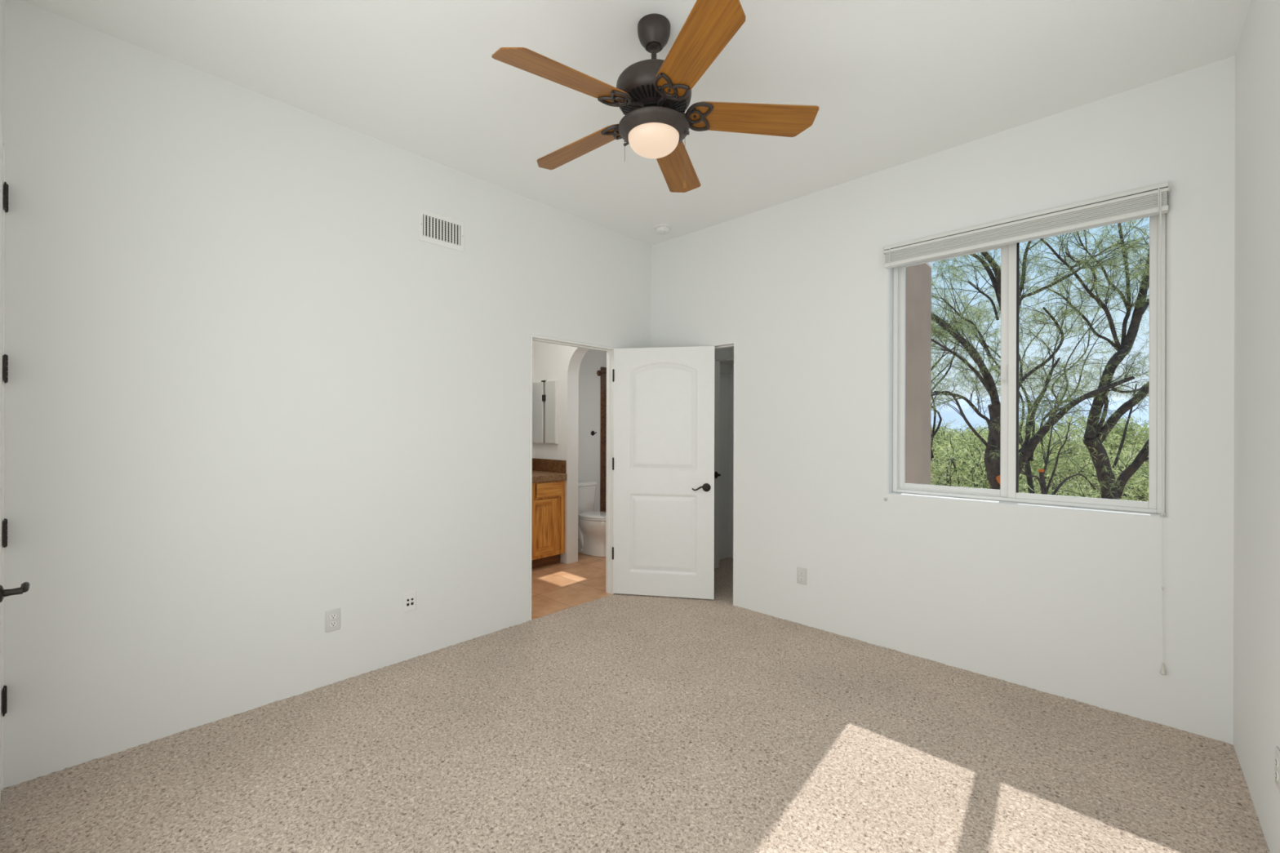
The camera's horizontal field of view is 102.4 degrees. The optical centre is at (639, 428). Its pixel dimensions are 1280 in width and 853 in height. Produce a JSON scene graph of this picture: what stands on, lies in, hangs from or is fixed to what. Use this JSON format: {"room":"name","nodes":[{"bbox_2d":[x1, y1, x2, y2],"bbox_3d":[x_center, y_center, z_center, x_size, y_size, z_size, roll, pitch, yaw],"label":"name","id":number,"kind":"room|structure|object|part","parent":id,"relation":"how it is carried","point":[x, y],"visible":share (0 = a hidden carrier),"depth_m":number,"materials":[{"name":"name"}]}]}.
{"room":"empty bedroom","nodes":[
{"label":"empty bedroom","id":0,"kind":"room"},
{"bbox_2d":[0,0,4,141],"bbox_3d":[-1.218,-0.139,0.738,3.679,3.148,0.120,0,0,43],"label":"wall","id":1,"kind":"structure","parent":0,"point":[2,2],"depth_m":1.93,"materials":[{"name":"paint"}]},
{"bbox_2d":[0,133,5,791],"bbox_3d":[-2.124,0.158,1.592,0.990,2.510,0.126,0,0,43],"label":"trim","id":2,"kind":"structure","parent":1,"relation":"attached to","point":[3,141],"depth_m":1.97,"materials":[{"name":"white paint"}]},
{"bbox_2d":[0,108,30,800],"bbox_3d":[-2.062,0.153,1.674,0.970,2.435,0.098,0,0,40],"label":"door","id":3,"kind":"structure","parent":1,"relation":"in","point":[24,587],"depth_m":1.88,"materials":[{"name":"white paint"}]},
{"bbox_3d":[-1.792,0.460,1.479,0.126,0.040,0.051,0,0,40],"label":"handle","id":4,"kind":"part","parent":3,"relation":"part of","materials":[{"name":"brown metal"}]},
{"bbox_2d":[3,0,728,787],"bbox_3d":[-0.756,-0.137,3.823,0.085,3.148,5.200,0,0,43],"label":"wall","id":5,"kind":"structure","parent":0,"point":[246,402],"depth_m":2.50,"materials":[{"name":"paint"}]},
{"bbox_2d":[325,608,340,632],"bbox_3d":[-1.666,1.039,2.795,0.008,0.116,0.072,0,0,43],"label":"wall outlet","id":6,"kind":"object","parent":5,"relation":"attached to","point":[332,616],"visible":1,"depth_m":2.79,"materials":[{"name":"white plastic"}]},
{"bbox_2d":[329,613,336,619],"bbox_3d":[-1.664,1.018,2.793,0.003,0.025,0.033,0,0,43],"label":"receptacle","id":7,"kind":"object","parent":6,"relation":"attached to","point":[332,616],"depth_m":2.79,"materials":[{"name":"white plastic"}]},
{"bbox_2d":[329,621,336,626],"bbox_3d":[-1.664,1.059,2.793,0.003,0.025,0.033,0,0,43],"label":"receptacle","id":8,"kind":"object","parent":6,"relation":"attached to","point":[332,624],"depth_m":2.79,"materials":[{"name":"white plastic"}]},
{"bbox_2d":[403,591,416,612],"bbox_3d":[-1.381,1.040,3.094,0.012,0.114,0.074,0,0,43],"label":"data plate","id":9,"kind":"object","parent":5,"relation":"attached to","point":[409,598],"visible":1,"depth_m":3.10,"materials":[{"name":"white plastic"}]},
{"bbox_2d":[418,207,463,252],"bbox_3d":[-1.253,-1.247,3.246,0.038,0.200,0.290,0,0,43],"label":"air vent","id":10,"kind":"object","parent":5,"relation":"in","point":[439,230],"visible":1,"depth_m":3.23,"materials":[{"name":"white metal"}]},
{"bbox_2d":[528,334,614,620],"bbox_3d":[-0.535,0.368,4.058,0.093,2.098,0.847,0,0,43],"label":"trim","id":11,"kind":"structure","parent":5,"relation":"attached to","point":[610,351],"depth_m":4.34,"materials":[{"name":"white paint"}]},
{"bbox_2d":[715,357,733,364],"bbox_3d":[0.968,-0.703,5.367,0.300,0.020,0.310,0,0,43],"label":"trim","id":12,"kind":"structure","parent":5,"relation":"attached to","point":[727,361],"depth_m":5.29,"materials":[{"name":"white paint"}]},
{"bbox_2d":[720,363,730,373],"bbox_3d":[0.588,-0.644,5.168,0.020,0.100,1.120,0,0,43],"label":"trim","id":13,"kind":"structure","parent":5,"relation":"attached to","point":[724,368],"depth_m":5.50,"materials":[{"name":"white paint"}]},
{"bbox_2d":[534,341,588,564],"bbox_3d":[-0.557,0.012,5.213,1.536,2.850,0.148,0,0,43],"label":"wall","id":14,"kind":"structure","parent":0,"point":[553,362],"depth_m":5.36,"materials":[{"name":"paint"}]},
{"bbox_2d":[532,340,606,511],"bbox_3d":[-1.150,-0.009,5.776,0.100,2.910,3.600,0,0,43],"label":"wall","id":15,"kind":"structure","parent":0,"point":[589,383],"depth_m":6.27,"materials":[{"name":"paint"}]},
{"bbox_2d":[532,379,558,444],"bbox_3d":[-1.023,-0.180,5.522,0.417,0.676,0.044,0,0,43],"label":"medicine cabinet","id":16,"kind":"object","parent":15,"relation":"attached to","point":[544,393],"visible":1,"depth_m":5.48,"materials":[{"name":"white paint"}]},
{"bbox_2d":[532,382,542,442],"bbox_3d":[-1.116,-0.178,5.589,0.175,0.648,0.002,0,0,43],"label":"mirror","id":17,"kind":"object","parent":16,"relation":"attached to","point":[536,386],"depth_m":5.59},
{"bbox_3d":[-1.111,-0.178,5.595,0.190,0.664,0.013,0,0,43],"label":"mirror door","id":18,"kind":"part","parent":16,"relation":"part of","materials":[{"name":"white paint"}]},
{"bbox_2d":[545,380,555,442],"bbox_3d":[-0.947,-0.178,5.429,0.164,0.648,0.002,0,0,43],"label":"mirror","id":19,"kind":"object","parent":16,"relation":"attached to","point":[549,384],"depth_m":5.43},
{"bbox_3d":[-0.942,-0.178,5.435,0.179,0.664,0.013,0,0,43],"label":"mirror door","id":20,"kind":"part","parent":16,"relation":"part of","materials":[{"name":"white paint"}]},
{"bbox_2d":[600,367,606,511],"bbox_3d":[-0.217,0.311,6.686,0.014,2.155,0.795,0,0,43],"label":"shower tile","id":21,"kind":"structure","parent":15,"relation":"attached to","point":[603,376],"depth_m":6.42,"materials":[{"name":"tile"}]},
{"bbox_2d":[596,370,606,376],"bbox_3d":[0.064,-0.687,5.900,1.498,0.072,0.117,0,0,42],"label":"shower rod","id":22,"kind":"object","parent":21,"relation":"attached to","point":[599,373],"visible":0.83,"depth_m":6.35,"materials":[{"name":"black metal"}]},
{"bbox_2d":[0,552,1270,852],"bbox_3d":[0.049,1.417,3.265,5.099,0.065,5.400,0,0,43],"label":"floor","id":23,"kind":"structure","parent":0,"point":[616,722],"depth_m":2.14,"materials":[{"name":"beige carpet"}]},
{"bbox_2d":[531,480,564,568],"bbox_3d":[-1.502,0.955,4.918,0.566,0.862,1.572,0,0,43],"label":"vanity cabinet","id":24,"kind":"object","parent":23,"relation":"on","point":[548,538],"visible":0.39,"depth_m":5.15,"materials":[{"name":"brown wood"}]},
{"bbox_3d":[-0.954,0.727,5.100,0.018,0.050,0.208,0,0,43],"label":"door rail","id":25,"kind":"part","parent":24,"relation":"part of","materials":[{"name":"brown wood"}]},
{"bbox_3d":[-0.959,0.974,5.103,0.009,0.448,0.212,0,0,43],"label":"door panel","id":26,"kind":"part","parent":24,"relation":"part of","materials":[{"name":"brown wood"}]},
{"bbox_3d":[-0.955,0.974,5.100,0.019,0.544,0.308,0,0,43],"label":"cabinet door","id":27,"kind":"part","parent":24,"relation":"part of","materials":[{"name":"brown wood"}]},
{"bbox_3d":[-0.956,1.221,5.100,0.018,0.050,0.208,0,0,43],"label":"door rail","id":28,"kind":"part","parent":24,"relation":"part of","materials":[{"name":"brown wood"}]},
{"bbox_3d":[-0.908,0.608,5.150,0.017,0.140,0.304,0,0,43],"label":"drawer","id":29,"kind":"part","parent":24,"relation":"part of","materials":[{"name":"brown wood"}]},
{"bbox_2d":[532,457,566,483],"bbox_3d":[-1.497,0.423,4.915,0.576,0.200,1.572,0,0,43],"label":"countertop","id":30,"kind":"structure","parent":24,"relation":"on","point":[543,469],"depth_m":5.36,"materials":[{"name":"brown stone"}]},
{"bbox_2d":[577,480,605,556],"bbox_3d":[-0.550,1.004,5.805,0.719,0.767,0.466,0,0,43],"label":"toilet","id":31,"kind":"object","parent":23,"relation":"on","point":[591,523],"visible":0.62,"depth_m":5.68,"materials":[{"name":"white ceramic"}]},
{"bbox_3d":[-0.730,0.827,5.975,0.204,0.324,0.440,0,0,43],"label":"tank","id":32,"kind":"part","parent":31,"relation":"part of","materials":[{"name":"white ceramic"}]},
{"bbox_3d":[-0.728,0.642,5.974,0.228,0.045,0.466,0,0,43],"label":"tank lid","id":33,"kind":"part","parent":31,"relation":"part of","materials":[{"name":"white ceramic"}]},
{"bbox_3d":[-0.502,1.188,5.759,0.582,0.398,0.360,0,0,43],"label":"bowl","id":34,"kind":"part","parent":31,"relation":"part of","materials":[{"name":"white ceramic"}]},
{"bbox_3d":[-0.465,0.980,5.725,0.486,0.020,0.370,0,0,43],"label":"seat","id":35,"kind":"part","parent":31,"relation":"part of","materials":[{"name":"white ceramic"}]},
{"bbox_3d":[-0.468,0.955,5.728,0.484,0.024,0.372,0,0,43],"label":"seat lid","id":36,"kind":"part","parent":31,"relation":"part of","materials":[{"name":"white ceramic"}]},
{"bbox_2d":[20,0,1251,245],"bbox_3d":[0.078,-1.709,2.105,3.759,0.100,4.040,0,0,43],"label":"ceiling","id":37,"kind":"structure","parent":0,"point":[892,83],"depth_m":2.36,"materials":[{"name":"paint"}]},
{"bbox_2d":[491,0,818,192],"bbox_3d":[0.019,-1.323,2.139,1.251,0.670,1.277,0,0,43],"label":"ceiling fan","id":38,"kind":"object","parent":37,"relation":"hanging from","point":[654,95],"visible":1,"depth_m":2.04,"materials":[{"name":"brown wood"}]},
{"bbox_3d":[-0.262,-1.285,1.884,0.526,0.006,0.160,-3,16,-37],"label":"blade","id":39,"kind":"part","parent":38,"relation":"part of","materials":[{"name":"brown wood"}]},
{"bbox_3d":[-0.270,-1.285,2.353,0.526,0.006,0.160,-3,12,35],"label":"blade","id":40,"kind":"part","parent":38,"relation":"part of","materials":[{"name":"brown wood"}]},
{"bbox_3d":[0.056,-1.171,2.124,0.210,0.068,0.210,0,0,43],"label":"lamp shade","id":41,"kind":"part","parent":38,"relation":"part of","materials":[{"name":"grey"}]},
{"bbox_3d":[0.173,-1.284,2.505,0.160,0.006,0.526,-14,-7,16],"label":"blade","id":42,"kind":"part","parent":38,"relation":"part of","materials":[{"name":"brown wood"}]},
{"bbox_3d":[0.186,-1.284,1.747,0.160,0.006,0.526,15,-2,-19],"label":"blade","id":43,"kind":"part","parent":38,"relation":"part of","materials":[{"name":"brown wood"}]},
{"bbox_3d":[0.455,-1.283,2.131,0.526,0.006,0.160,3,-14,-1],"label":"blade","id":44,"kind":"part","parent":38,"relation":"part of","materials":[{"name":"brown wood"}]},
{"bbox_2d":[653,223,671,235],"bbox_3d":[0.188,-1.636,4.243,0.146,0.046,0.146,0,0,43],"label":"smoke detector","id":45,"kind":"object","parent":37,"relation":"attached to","point":[662,228],"visible":1,"depth_m":4.20,"materials":[{"name":"white plastic"}]},
{"bbox_3d":[0.188,-1.653,4.243,0.146,0.010,0.146,0,0,43],"label":"plate","id":46,"kind":"part","parent":45,"relation":"part of","materials":[{"name":"white plastic"}]},
{"bbox_2d":[728,346,733,557],"bbox_3d":[1.627,-0.226,5.039,1.950,3.360,0.120,0,0,43],"label":"wall","id":47,"kind":"structure","parent":0,"point":[731,348],"depth_m":5.56,"materials":[{"name":"paint"}]},
{"bbox_2d":[905,263,931,484],"bbox_3d":[1.983,0.745,3.929,0.115,5.300,1.241,0,0,43],"label":"wall","id":48,"kind":"structure","parent":0,"point":[917,277],"depth_m":4.08,"materials":[{"name":"paint"}]},
{"bbox_2d":[925,262,933,267],"bbox_3d":[1.276,-1.407,4.562,2.050,0.100,1.260,0,0,43],"label":"ceiling","id":49,"kind":"structure","parent":0,"point":[931,264],"depth_m":4.28,"materials":[{"name":"paint"}]},
{"bbox_2d":[651,55,1235,745],"bbox_3d":[1.456,-0.131,3.482,3.599,3.148,0.140,0,0,43],"label":"wall","id":50,"kind":"structure","parent":0,"point":[1066,602],"depth_m":2.92,"materials":[{"name":"paint"}]},
{"bbox_2d":[612,346,715,599],"bbox_3d":[0.188,0.354,4.261,0.848,2.050,0.170,0,0,10],"label":"door","id":51,"kind":"structure","parent":50,"relation":"in","point":[663,461],"depth_m":4.24,"materials":[{"name":"white paint"}]},
{"bbox_3d":[0.481,0.479,4.148,0.127,0.040,0.051,0,0,10],"label":"handle","id":52,"kind":"part","parent":51,"relation":"part of","materials":[{"name":"brown metal"}]},
{"bbox_2d":[696,341,735,605],"bbox_3d":[0.510,0.365,4.373,0.792,2.110,0.148,0,0,43],"label":"trim","id":53,"kind":"structure","parent":50,"relation":"attached to","point":[727,344],"depth_m":4.05,"materials":[{"name":"white paint"}]},
{"bbox_2d":[714,360,720,568],"bbox_3d":[0.536,0.355,4.853,0.098,2.050,0.755,0,0,45],"label":"door","id":54,"kind":"structure","parent":50,"relation":"in","point":[717,388],"depth_m":5.10,"materials":[{"name":"white paint"}]},
{"bbox_2d":[796,567,806,585],"bbox_3d":[1.151,1.047,3.664,0.072,0.116,0.008,0,0,43],"label":"wall outlet","id":55,"kind":"object","parent":50,"relation":"attached to","point":[801,572],"visible":1,"depth_m":3.66,"materials":[{"name":"white plastic"}]},
{"bbox_2d":[892,213,1165,513],"bbox_3d":[2.093,-0.350,2.914,1.233,1.518,0.089,0,0,43],"label":"window","id":56,"kind":"structure","parent":50,"relation":"in","point":[1010,253],"depth_m":2.88,"materials":[{"name":"white plastic"}]},
{"bbox_3d":[1.893,-0.346,3.131,0.588,1.470,0.030,0,0,43],"label":"fixed sash","id":57,"kind":"part","parent":56,"relation":"part of","materials":[{"name":"white plastic"}]},
{"bbox_2d":[883,181,1169,675],"bbox_3d":[2.002,0.002,2.827,1.256,2.292,0.061,0,0,43],"label":"window shade","id":58,"kind":"object","parent":56,"relation":"attached to","point":[1150,201],"visible":1,"depth_m":2.68,"materials":[{"name":"grey fabric"}]},
{"bbox_3d":[2.007,-1.123,2.828,1.250,0.040,0.055,0,0,43],"label":"head rail","id":59,"kind":"part","parent":58,"relation":"part of","materials":[{"name":"white plastic"}]},
{"bbox_3d":[2.006,-1.026,2.828,1.250,0.022,0.050,0,0,43],"label":"rail","id":60,"kind":"part","parent":58,"relation":"part of","materials":[{"name":"white plastic"}]},
{"bbox_3d":[2.435,-0.004,2.404,0.040,2.210,0.006,0,0,-26],"label":"lift cord","id":61,"kind":"part","parent":58,"relation":"part of","materials":[{"name":"white fabric"}]},
{"bbox_3d":[2.299,-0.345,2.708,0.595,1.470,0.023,0,0,43],"label":"sliding sash","id":62,"kind":"part","parent":56,"relation":"part of","materials":[{"name":"white plastic"}]},
{"bbox_2d":[1160,512,1165,517],"bbox_3d":[2.461,0.406,2.423,0.018,0.020,0.016,0,0,43],"label":"bracket","id":63,"kind":"object","parent":50,"relation":"attached to","point":[1163,515],"visible":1,"depth_m":2.42,"materials":[{"name":"plastic"}]},
{"bbox_2d":[1233,0,1279,852],"bbox_3d":[1.368,-0.131,0.855,0.120,3.148,4.000,0,0,43],"label":"wall","id":64,"kind":"structure","parent":0,"point":[1256,504],"depth_m":1.85,"materials":[{"name":"paint"}]},
{"bbox_2d":[1275,746,1279,792],"bbox_3d":[1.966,1.050,1.586,0.008,0.116,0.072,0,0,43],"label":"wall outlet","id":65,"kind":"object","parent":64,"relation":"attached to","point":[1277,749],"visible":1,"depth_m":1.58,"materials":[{"name":"white plastic"}]},
{"bbox_2d":[1275,757,1278,768],"bbox_3d":[1.965,1.029,1.588,0.003,0.025,0.033,0,0,43],"label":"receptacle","id":66,"kind":"object","parent":65,"relation":"attached to","point":[1276,758],"depth_m":1.59,"materials":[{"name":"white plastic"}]},
{"bbox_2d":[1275,770,1278,781],"bbox_3d":[1.964,1.070,1.588,0.003,0.025,0.033,0,0,43],"label":"receptacle","id":67,"kind":"object","parent":65,"relation":"attached to","point":[1276,771],"depth_m":1.59,"materials":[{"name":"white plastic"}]},
{"label":"outside","id":68,"kind":"structure","parent":0,"visible":0},
{"bbox_2d":[930,395,1149,433],"bbox_3d":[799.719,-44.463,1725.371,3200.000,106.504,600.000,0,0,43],"label":"hills","id":69,"kind":"structure","parent":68,"point":[950,414],"depth_m":1351.79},
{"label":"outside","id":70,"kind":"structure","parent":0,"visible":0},
{"bbox_2d":[930,443,1147,500],"bbox_3d":[43.861,3.757,144.025,420.070,3.605,260.000,0,0,43],"label":"ground","id":71,"kind":"structure","parent":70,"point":[1126,443],"depth_m":50.70,"materials":[{"name":"plant"}]},
{"bbox_2d":[930,426,960,481],"bbox_3d":[15.291,2.222,29.312,4.978,4.874,5.245,0,0,43],"label":"tree","id":72,"kind":"object","parent":71,"relation":"on","point":[935,435],"visible":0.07,"depth_m":28.11,"materials":[{"name":"green plant"}]},
{"bbox_2d":[930,417,978,483],"bbox_3d":[21.587,2.107,38.333,6.603,5.941,6.978,0,0,43],"label":"tree","id":73,"kind":"object","parent":71,"relation":"on","point":[947,424],"visible":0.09,"depth_m":36.24,"materials":[{"name":"green plant"}]},
{"bbox_2d":[930,434,990,488],"bbox_3d":[11.794,2.198,19.912,4.545,4.262,4.957,0,0,41],"label":"tree","id":74,"kind":"object","parent":71,"relation":"on","point":[948,459],"visible":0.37,"depth_m":18.84,"materials":[{"name":"green plant"}]},
{"bbox_2d":[933,421,988,480],"bbox_3d":[31.291,2.254,51.759,8.934,6.112,9.008,0,0,43],"label":"tree","id":75,"kind":"object","parent":71,"relation":"on","point":[964,425],"visible":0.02,"depth_m":49.71,"materials":[{"name":"green plant"}]},
{"bbox_2d":[930,273,1021,461],"bbox_3d":[8.243,-0.530,15.805,5.544,8.721,6.050,0,0,43],"label":"tree","id":76,"kind":"object","parent":71,"relation":"on","point":[934,433],"visible":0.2,"depth_m":14.64,"materials":[{"name":"green plant"}]},
{"bbox_2d":[942,425,1039,479],"bbox_3d":[23.655,2.433,34.698,6.260,5.418,7.126,0,0,43],"label":"tree","id":77,"kind":"object","parent":71,"relation":"on","point":[986,433],"visible":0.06,"depth_m":35.53,"materials":[{"name":"green plant"}]},
{"bbox_2d":[942,471,1039,493],"bbox_3d":[8.335,2.327,12.892,3.805,2.641,3.568,0,0,43],"label":"tree","id":78,"kind":"object","parent":71,"relation":"on","point":[973,472],"visible":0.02,"depth_m":12.85,"materials":[{"name":"green plant"}]},
{"bbox_2d":[931,423,1071,488],"bbox_3d":[17.771,2.139,26.064,5.624,5.349,5.414,0,0,-7],"label":"tree","id":79,"kind":"object","parent":71,"relation":"on","point":[957,430],"visible":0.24,"depth_m":25.48,"materials":[{"name":"green plant"}]},
{"bbox_2d":[960,420,1057,453],"bbox_3d":[34.052,2.134,47.373,8.952,6.500,10.471,0,0,43],"label":"tree","id":80,"kind":"object","parent":71,"relation":"on","point":[1037,424],"visible":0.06,"depth_m":47.24,"materials":[{"name":"green plant"}]},
{"bbox_2d":[933,452,1093,497],"bbox_3d":[12.824,2.503,18.186,5.356,3.570,4.765,0,0,-30],"label":"tree","id":81,"kind":"object","parent":71,"relation":"on","point":[977,471],"visible":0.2,"depth_m":18.18,"materials":[{"name":"green plant"}]},
{"bbox_2d":[930,225,1149,489],"bbox_3d":[5.989,-0.496,8.513,5.027,7.091,3.160,0,0,-1],"label":"tree","id":82,"kind":"object","parent":71,"relation":"on","point":[992,466],"visible":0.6,"depth_m":8.47,"materials":[{"name":"green plant"}]},
{"bbox_2d":[931,257,1149,493],"bbox_3d":[11.197,-0.655,14.852,5.551,9.304,6.165,0,0,43],"label":"tree","id":83,"kind":"object","parent":71,"relation":"on","point":[1028,468],"visible":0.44,"depth_m":14.57,"materials":[{"name":"green plant"}]},
{"bbox_2d":[968,428,1125,496],"bbox_3d":[18.828,2.358,24.237,5.526,4.802,5.204,0,0,-24],"label":"tree","id":84,"kind":"object","parent":71,"relation":"on","point":[1078,465],"visible":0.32,"depth_m":22.84,"materials":[{"name":"green plant"}]},
{"bbox_2d":[990,403,1125,499],"bbox_3d":[6.174,1.277,7.472,2.349,3.259,1.195,0,0,-25],"label":"sapling","id":85,"kind":"object","parent":71,"relation":"on","point":[1044,489],"visible":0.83,"depth_m":7.58,"materials":[{"name":"green plant"}]},
{"bbox_2d":[975,217,1149,499],"bbox_3d":[7.558,-0.822,8.249,3.711,8.006,3.802,0,0,43],"label":"tree","id":86,"kind":"object","parent":71,"relation":"on","point":[1141,304],"visible":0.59,"depth_m":8.36,"materials":[{"name":"green plant"}]},
{"bbox_2d":[1021,422,1106,494],"bbox_3d":[26.648,2.332,32.907,6.292,5.866,5.366,0,0,-11],"label":"tree","id":87,"kind":"object","parent":71,"relation":"on","point":[1059,428],"visible":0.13,"depth_m":31.80,"materials":[{"name":"green plant"}]},
{"bbox_2d":[1049,411,1148,459],"bbox_3d":[39.963,1.778,44.785,9.180,7.289,8.750,0,0,-3],"label":"tree","id":88,"kind":"object","parent":71,"relation":"on","point":[1084,426],"visible":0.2,"depth_m":43.95,"materials":[{"name":"green plant"}]},
{"bbox_2d":[1050,456,1148,501],"bbox_3d":[15.509,2.440,16.336,5.258,3.605,4.657,0,0,-23],"label":"tree","id":89,"kind":"object","parent":71,"relation":"on","point":[1090,492],"visible":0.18,"depth_m":17.21,"materials":[{"name":"green plant"}]},
{"bbox_2d":[1065,441,1148,502],"bbox_3d":[21.769,2.509,21.564,6.210,4.138,5.348,0,0,43],"label":"tree","id":90,"kind":"object","parent":71,"relation":"on","point":[1146,468],"visible":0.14,"depth_m":21.88,"materials":[{"name":"green plant"}]},
{"bbox_2d":[1065,431,1148,500],"bbox_3d":[29.568,2.483,31.278,6.729,5.376,6.521,0,0,-6],"label":"tree","id":91,"kind":"object","parent":71,"relation":"on","point":[1118,437],"visible":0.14,"depth_m":32.39,"materials":[{"name":"green plant"}]},
{"bbox_2d":[1084,382,1148,499],"bbox_3d":[9.292,1.222,9.644,1.350,4.298,1.572,0,0,24],"label":"leaning trunk","id":92,"kind":"object","parent":71,"relation":"on","point":[1142,456],"visible":0.34,"depth_m":9.42,"materials":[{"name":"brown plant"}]},
{"bbox_2d":[1101,467,1148,502],"bbox_3d":[15.796,2.350,13.873,5.572,3.695,4.863,0,0,43],"label":"tree","id":93,"kind":"object","parent":71,"relation":"on","point":[1146,490],"visible":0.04,"depth_m":15.37,"materials":[{"name":"green plant"}]},
{"bbox_2d":[1102,413,1148,457],"bbox_3d":[42.071,2.005,40.560,8.561,6.756,9.044,0,0,-25],"label":"tree","id":94,"kind":"object","parent":71,"relation":"on","point":[1145,424],"visible":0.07,"depth_m":41.09,"materials":[{"name":"green plant"}]}
]}

